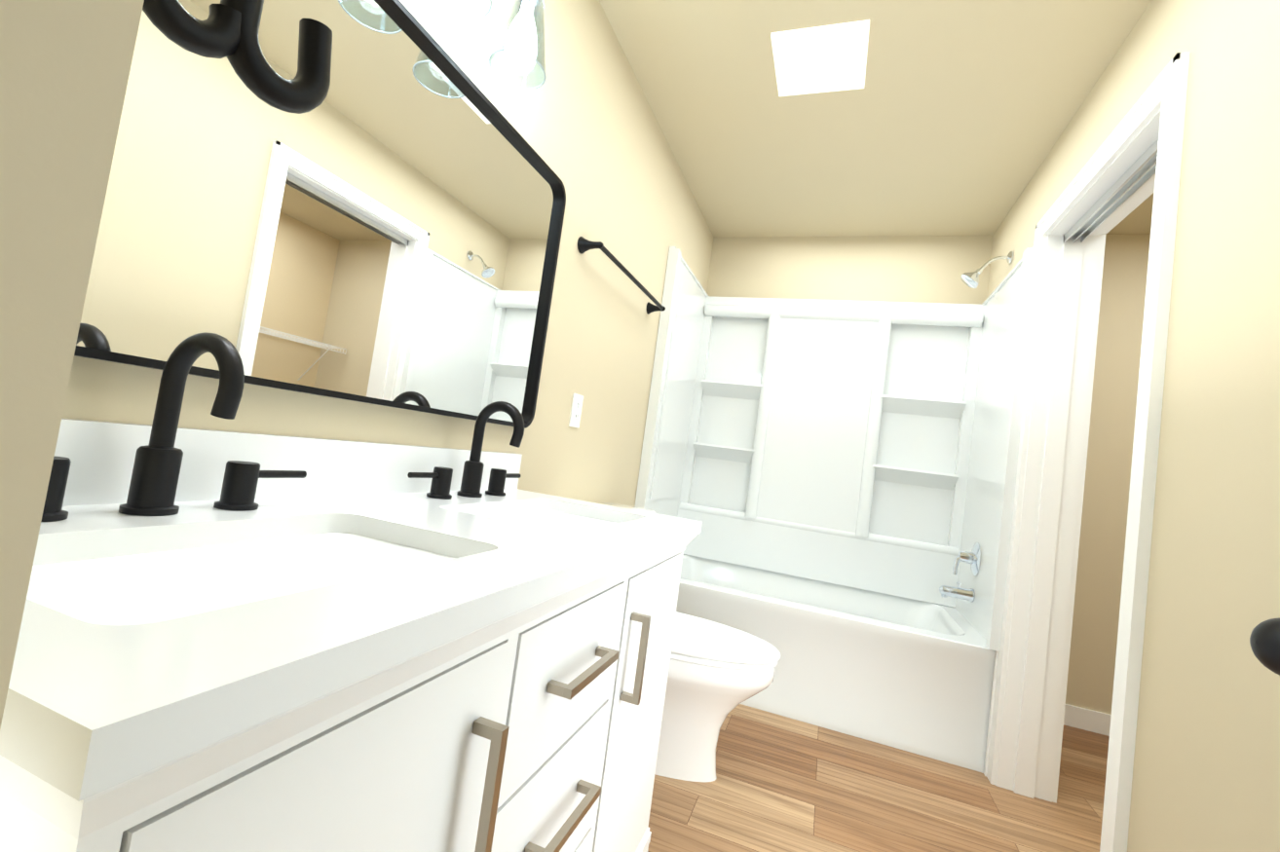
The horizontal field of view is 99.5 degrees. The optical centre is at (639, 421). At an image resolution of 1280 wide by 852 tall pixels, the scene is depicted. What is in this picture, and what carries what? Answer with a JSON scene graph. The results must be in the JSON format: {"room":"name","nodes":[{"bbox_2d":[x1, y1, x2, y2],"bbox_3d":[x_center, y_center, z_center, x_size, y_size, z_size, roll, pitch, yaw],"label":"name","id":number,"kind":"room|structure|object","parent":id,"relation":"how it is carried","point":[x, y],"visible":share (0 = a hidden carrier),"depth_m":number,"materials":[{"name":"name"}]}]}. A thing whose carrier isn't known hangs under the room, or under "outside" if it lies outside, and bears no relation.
{"room":"bathroom","nodes":[
{"label":"bathroom","id":0,"kind":"room"},
{"bbox_2d":[0,0,144,728],"bbox_3d":[-0.034,-0.195,0.089,1.540,2.440,0.115,7,-3,20],"label":"wall","id":1,"kind":"structure","parent":0,"point":[64,68],"depth_m":0.18,"materials":[{"name":"beige paint"}]},
{"bbox_2d":[142,0,332,113],"bbox_3d":[-0.188,-0.230,0.259,0.030,0.133,0.100,7,-3,20],"label":"robe hook","id":2,"kind":"object","parent":1,"relation":"attached to","point":[229,29],"visible":0.98,"depth_m":0.26,"materials":[{"name":"black metal"}]},
{"bbox_2d":[61,0,713,506],"bbox_3d":[-0.268,-0.122,1.891,0.100,2.440,3.400,7,-3,20],"label":"wall","id":3,"kind":"structure","parent":0,"point":[583,123],"depth_m":1.76,"materials":[{"name":"beige paint"}]},
{"bbox_2d":[74,0,565,428],"bbox_3d":[-0.479,-0.398,1.025,0.028,0.730,1.230,7,-3,20],"label":"wall mirror","id":4,"kind":"object","parent":3,"relation":"attached to","point":[382,224],"visible":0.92,"depth_m":0.93,"materials":[{"name":"black mirror"}]},
{"bbox_2d":[433,0,546,89],"bbox_3d":[-0.343,-0.930,1.017,0.177,0.275,0.535,7,-3,20],"label":"sconce","id":5,"kind":"object","parent":3,"relation":"attached to","point":[523,21],"visible":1,"depth_m":1.17,"materials":[{"name":"white glass"}]},
{"bbox_2d":[568,393,583,427],"bbox_3d":[-0.221,-0.035,1.887,0.008,0.115,0.070,7,-3,20],"label":"outlet","id":6,"kind":"object","parent":3,"relation":"attached to","point":[576,410],"visible":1,"depth_m":1.88,"materials":[{"name":"white plastic"}]},
{"bbox_2d":[577,236,665,314],"bbox_3d":[-0.041,-0.544,2.117,0.080,0.054,0.764,7,-3,20],"label":"towel bar","id":7,"kind":"object","parent":3,"relation":"attached to","point":[583,244],"visible":1,"depth_m":1.92,"materials":[{"name":"black metal"}]},
{"bbox_2d":[599,0,1154,237],"bbox_3d":[1.225,-1.270,0.771,3.405,0.100,4.750,7,-3,20],"label":"ceiling","id":8,"kind":"structure","parent":0,"point":[953,118],"depth_m":2.07,"materials":[{"name":"beige paint"}]},
{"bbox_2d":[770,19,869,96],"bbox_3d":[0.616,-1.228,1.857,0.300,0.020,0.300,7,-3,20],"label":"ceiling light","id":9,"kind":"object","parent":8,"relation":"in","point":[824,58],"visible":0.93,"depth_m":1.83,"materials":[{"name":"white plastic"}]},
{"bbox_2d":[647,704,1109,851],"bbox_3d":[0.892,1.225,0.636,3.445,0.060,4.770,7,-3,20],"label":"floor","id":10,"kind":"structure","parent":0,"point":[782,784],"depth_m":1.77,"materials":[{"name":"brown wood"}]},
{"bbox_2d":[0,332,702,851],"bbox_3d":[-0.345,0.486,0.874,0.569,1.100,1.200,7,-3,20],"label":"bathroom vanity","id":11,"kind":"object","parent":10,"relation":"on","point":[240,642],"visible":1,"depth_m":0.55,"materials":[{"name":"white"}]},
{"bbox_2d":[0,332,306,523],"bbox_3d":[-0.537,0.004,0.646,0.143,0.224,0.394,7,-3,20],"label":"faucet","id":12,"kind":"object","parent":11,"relation":"on","point":[157,465],"depth_m":0.65,"materials":[{"name":"black metal"}]},
{"bbox_2d":[407,401,525,499],"bbox_3d":[-0.333,0.065,1.229,0.143,0.224,0.394,7,-3,20],"label":"faucet","id":13,"kind":"object","parent":11,"relation":"on","point":[472,471],"depth_m":1.22,"materials":[{"name":"black metal"}]},
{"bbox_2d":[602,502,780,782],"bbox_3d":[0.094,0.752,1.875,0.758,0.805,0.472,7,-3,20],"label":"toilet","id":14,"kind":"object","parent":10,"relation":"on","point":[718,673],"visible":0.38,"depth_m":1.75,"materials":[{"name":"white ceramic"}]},
{"bbox_2d":[634,245,1038,773],"bbox_3d":[0.872,0.206,2.718,1.538,2.190,0.828,7,-3,20],"label":"bathtub","id":15,"kind":"object","parent":10,"relation":"on","point":[837,478],"visible":0.83,"depth_m":2.90,"materials":[{"name":"white plastic"}]},
{"bbox_2d":[706,233,1150,715],"bbox_3d":[1.820,0.216,2.882,3.405,2.440,0.100,7,-3,20],"label":"wall","id":16,"kind":"structure","parent":0,"point":[921,269],"depth_m":2.72,"materials":[{"name":"beige paint"}]},
{"bbox_2d":[1063,704,1111,736],"bbox_3d":[2.430,1.461,2.478,1.475,0.095,0.012,7,-3,20],"label":"baseboard","id":17,"kind":"structure","parent":16,"relation":"attached to","point":[1092,721],"depth_m":2.57,"materials":[{"name":"white wood"}]},
{"bbox_2d":[986,0,1279,851],"bbox_3d":[1.280,0.051,1.278,0.165,2.440,3.300,7,-3,20],"label":"wall","id":18,"kind":"structure","parent":0,"point":[1207,766],"depth_m":1.06,"materials":[{"name":"beige paint"}]},
{"bbox_2d":[983,51,1190,851],"bbox_3d":[1.384,0.240,1.626,0.213,2.133,0.936,7,-3,20],"label":"door frame","id":19,"kind":"structure","parent":18,"relation":"attached to","point":[1027,715],"depth_m":1.95,"materials":[{"name":"white wood"}]},
{"bbox_2d":[1063,139,1158,242],"bbox_3d":[1.510,-0.727,1.684,0.055,0.031,0.786,7,-3,20],"label":"track rail","id":20,"kind":"object","parent":18,"relation":"attached to","point":[1136,176],"visible":0.62,"depth_m":1.72,"materials":[{"name":"silver metal"}]},
{"bbox_2d":[1249,617,1279,676],"bbox_3d":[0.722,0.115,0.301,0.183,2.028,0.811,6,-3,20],"label":"door knob","id":21,"kind":"object","parent":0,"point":[1264,640],"depth_m":0.64,"materials":[{"name":"black metal"}]}
]}

